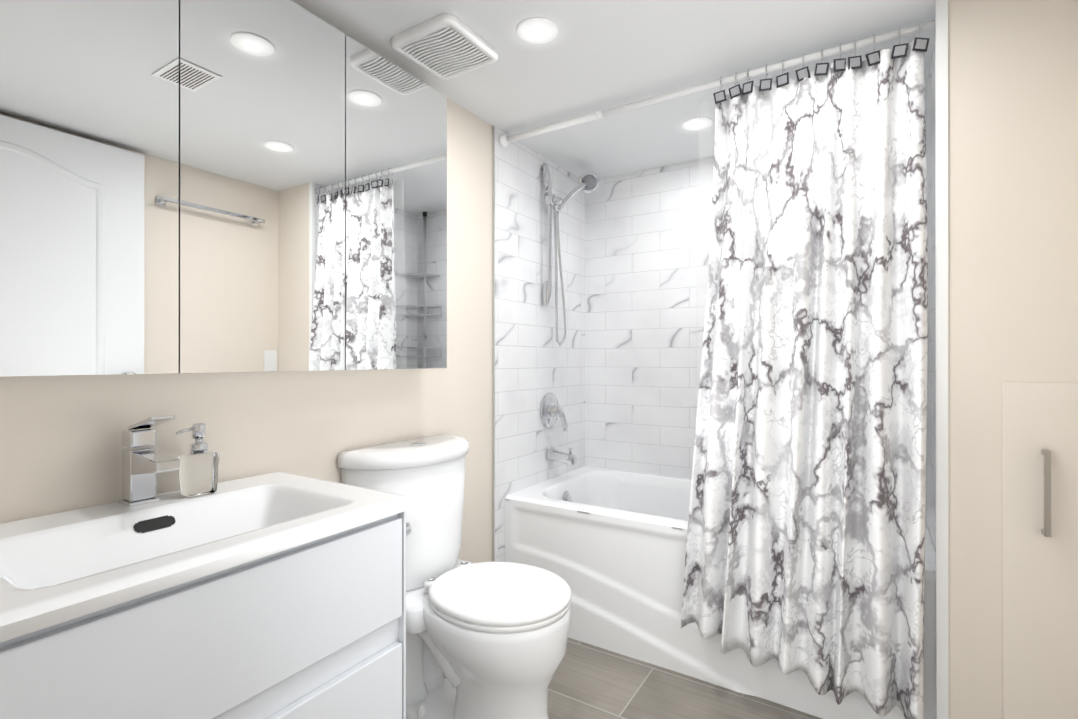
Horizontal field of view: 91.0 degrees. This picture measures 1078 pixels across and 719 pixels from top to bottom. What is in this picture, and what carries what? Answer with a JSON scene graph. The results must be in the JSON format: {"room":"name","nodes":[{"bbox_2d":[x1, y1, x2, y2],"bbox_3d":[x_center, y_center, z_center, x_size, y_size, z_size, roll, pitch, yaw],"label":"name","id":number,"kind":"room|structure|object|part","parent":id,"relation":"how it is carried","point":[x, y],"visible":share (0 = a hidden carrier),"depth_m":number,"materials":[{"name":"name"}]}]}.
{"room":"bathroom","nodes":[
{"label":"bathroom","id":0,"kind":"room"},
{"bbox_2d":[0,98,491,562],"bbox_3d":[-0.540,0.061,1.749,0.100,2.070,3.020,0,0,32],"label":"wall","id":1,"kind":"structure","parent":0,"point":[61,447],"depth_m":1.45,"materials":[{"name":"beige paint"}]},
{"bbox_2d":[0,0,446,376],"bbox_3d":[-0.687,-0.430,1.305,0.117,0.918,1.227,0,0,32],"label":"upper cabinet","id":2,"kind":"object","parent":1,"relation":"attached to","point":[201,186],"visible":1,"depth_m":1.16,"materials":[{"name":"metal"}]},
{"bbox_3d":[-0.864,-0.431,0.932,0.020,0.918,0.407,0,0,32],"label":"door","id":3,"kind":"part","parent":2,"relation":"part of","materials":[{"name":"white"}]},
{"bbox_3d":[-0.646,-0.430,1.279,0.020,0.918,0.407,0,0,32],"label":"door","id":4,"kind":"part","parent":2,"relation":"part of","materials":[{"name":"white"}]},
{"bbox_3d":[-0.428,-0.430,1.627,0.020,0.918,0.407,0,0,32],"label":"door","id":5,"kind":"part","parent":2,"relation":"part of","materials":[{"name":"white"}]},
{"bbox_2d":[492,126,494,561],"bbox_3d":[-0.189,0.062,2.206,0.010,2.070,0.004,0,0,32],"label":"trim","id":6,"kind":"structure","parent":1,"relation":"attached to","point":[493,343],"depth_m":2.20,"materials":[{"name":"white metal"}]},
{"bbox_2d":[495,126,584,561],"bbox_3d":[0.031,0.062,2.558,0.008,2.070,0.826,0,0,32],"label":"wall tile","id":7,"kind":"structure","parent":1,"relation":"attached to","point":[535,362],"depth_m":2.45,"materials":[{"name":"white tile"}]},
{"bbox_2d":[540,393,567,431],"bbox_3d":[0.084,0.255,2.556,0.082,0.188,0.172,0,0,32],"label":"shower valve","id":8,"kind":"object","parent":7,"relation":"attached to","point":[551,410],"visible":1,"depth_m":2.54,"materials":[{"name":"silver metal"}]},
{"bbox_2d":[546,448,576,465],"bbox_3d":[0.110,0.462,2.539,0.142,0.081,0.066,0,0,32],"label":"tub spout","id":9,"kind":"object","parent":7,"relation":"attached to","point":[569,458],"visible":1,"depth_m":2.52,"materials":[{"name":"silver metal"}]},
{"bbox_2d":[541,165,598,345],"bbox_3d":[0.152,-0.496,2.551,0.208,0.858,0.234,0,0,32],"label":"shower","id":10,"kind":"object","parent":7,"relation":"attached to","point":[588,181],"visible":1,"depth_m":2.52,"materials":[{"name":"silver metal"}]},
{"bbox_2d":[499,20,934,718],"bbox_3d":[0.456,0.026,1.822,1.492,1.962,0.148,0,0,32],"label":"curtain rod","id":11,"kind":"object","parent":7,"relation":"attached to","point":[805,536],"visible":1,"depth_m":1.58,"materials":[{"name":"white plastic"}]},
{"bbox_2d":[681,40,927,718],"bbox_3d":[0.773,0.056,1.617,0.670,1.901,0.137,0,0,32],"label":"shower curtain","id":12,"kind":"object","parent":11,"relation":"hanging from","point":[805,544],"depth_m":1.58,"materials":[{"name":"fabric"}]},
{"bbox_2d":[291,0,935,178],"bbox_3d":[0.269,-1.024,1.243,2.010,0.100,3.020,0,0,32],"label":"ceiling","id":13,"kind":"structure","parent":0,"point":[593,56],"depth_m":1.69,"materials":[{"name":"white paint"}]},
{"bbox_2d":[391,13,497,79],"bbox_3d":[-0.290,-0.962,1.650,0.250,0.022,0.250,0,0,32],"label":"ceiling vent","id":14,"kind":"object","parent":13,"relation":"in","point":[446,46],"visible":1,"depth_m":1.62,"materials":[{"name":"white plastic"}]},
{"bbox_2d":[516,17,557,43],"bbox_3d":[-0.005,-0.970,1.568,0.230,0.007,0.230,0,0,32],"label":"recessed light","id":15,"kind":"object","parent":13,"relation":"in","point":[536,30],"visible":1,"depth_m":1.56,"materials":[{"name":"white paint"}]},
{"bbox_2d":[682,116,712,134],"bbox_3d":[0.652,-0.970,2.183,0.230,0.007,0.230,0,0,32],"label":"recessed light","id":16,"kind":"object","parent":13,"relation":"in","point":[692,124],"visible":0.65,"depth_m":2.18,"materials":[{"name":"white paint"}]},
{"bbox_2d":[444,638,821,718],"bbox_3d":[0.269,1.146,1.241,2.010,0.100,3.020,0,0,32],"label":"floor","id":17,"kind":"structure","parent":0,"point":[588,681],"depth_m":1.73,"materials":[{"name":"tile"}]},
{"bbox_2d":[0,415,413,718],"bbox_3d":[-0.669,0.603,0.975,0.497,0.986,0.712,0,0,32],"label":"bathroom vanity","id":18,"kind":"object","parent":17,"relation":"on","point":[277,595],"visible":0.98,"depth_m":0.90,"materials":[{"name":"white"}]},
{"bbox_2d":[118,415,179,507],"bbox_3d":[-0.778,0.202,1.060,0.152,0.184,0.054,0,0,32],"label":"faucet","id":19,"kind":"object","parent":18,"relation":"on","point":[141,462],"depth_m":1.06,"materials":[{"name":"silver metal"}]},
{"bbox_2d":[175,423,219,496],"bbox_3d":[-0.744,0.215,1.150,0.055,0.153,0.082,0,0,32],"label":"soap dispenser","id":20,"kind":"object","parent":18,"relation":"on","point":[198,469],"visible":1,"depth_m":1.14,"materials":[{"name":"clear plastic"}]},
{"bbox_3d":[-0.480,0.443,0.849,0.018,0.210,0.682,0,0,32],"label":"drawer","id":21,"kind":"part","parent":18,"relation":"part of","materials":[{"name":"white wood"}]},
{"bbox_3d":[-0.480,0.820,0.848,0.018,0.430,0.682,0,0,32],"label":"drawer","id":22,"kind":"part","parent":18,"relation":"part of","materials":[{"name":"white"}]},
{"bbox_2d":[337,434,570,718],"bbox_3d":[-0.199,0.682,1.588,0.624,0.833,0.478,0,0,32],"label":"toilet","id":23,"kind":"object","parent":17,"relation":"on","point":[488,640],"visible":0.92,"depth_m":1.53,"materials":[{"name":"white ceramic"}]},
{"bbox_3d":[-0.375,0.295,1.699,0.208,0.048,0.478,0,0,32],"label":"tank lid","id":24,"kind":"part","parent":23,"relation":"part of","materials":[{"name":"white ceramic"}]},
{"bbox_3d":[-0.381,0.508,1.702,0.195,0.375,0.452,0,0,32],"label":"tank","id":25,"kind":"part","parent":23,"relation":"part of","materials":[{"name":"white ceramic"}]},
{"bbox_3d":[-0.117,0.673,1.536,0.429,0.042,0.374,0,0,32],"label":"seat","id":26,"kind":"part","parent":23,"relation":"part of","materials":[{"name":"white plastic"}]},
{"bbox_2d":[505,466,935,718],"bbox_3d":[0.681,0.840,2.181,1.492,0.514,0.771,0,0,32],"label":"bathtub","id":27,"kind":"object","parent":17,"relation":"on","point":[608,546],"visible":0.42,"depth_m":1.98,"materials":[{"name":"white ceramic"}]},
{"bbox_2d":[948,0,1077,718],"bbox_3d":[1.443,0.061,1.692,0.300,2.070,0.810,0,0,32],"label":"wall","id":28,"kind":"structure","parent":0,"point":[1012,190],"depth_m":1.38,"materials":[{"name":"beige paint"}]},
{"bbox_2d":[925,43,935,551],"bbox_3d":[1.313,0.061,1.776,0.008,2.070,0.790,0,0,32],"label":"wall tile","id":29,"kind":"structure","parent":28,"relation":"attached to","point":[930,515],"depth_m":1.72,"materials":[{"name":"white tile"}]},
{"bbox_2d":[935,0,948,718],"bbox_3d":[1.093,0.061,1.437,0.026,2.070,0.018,0,0,32],"label":"trim","id":30,"kind":"structure","parent":28,"relation":"attached to","point":[941,283],"depth_m":1.43,"materials":[{"name":"white paint"}]},
{"bbox_2d":[1002,382,1077,718],"bbox_3d":[1.260,0.524,1.305,0.175,0.933,0.040,0,0,32],"label":"door","id":31,"kind":"structure","parent":28,"relation":"in","point":[1040,549],"depth_m":1.32,"materials":[{"name":"beige paint"}]},
{"bbox_3d":[1.250,0.329,1.306,0.012,0.210,0.030,0,0,32],"label":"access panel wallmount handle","id":32,"kind":"part","parent":31,"relation":"part of","materials":[{"name":"silver metal"}]},
{"bbox_3d":[1.045,0.062,2.479,1.810,2.070,0.100,0,0,32],"label":"wall","id":33,"kind":"structure","parent":0,"visible":0},
{"bbox_2d":[585,157,713,477],"bbox_3d":[0.889,0.062,2.513,1.510,2.070,0.008,0,0,32],"label":"wall tile","id":34,"kind":"structure","parent":33,"relation":"attached to","point":[643,230],"depth_m":2.72,"materials":[{"name":"white tile"}]}
]}

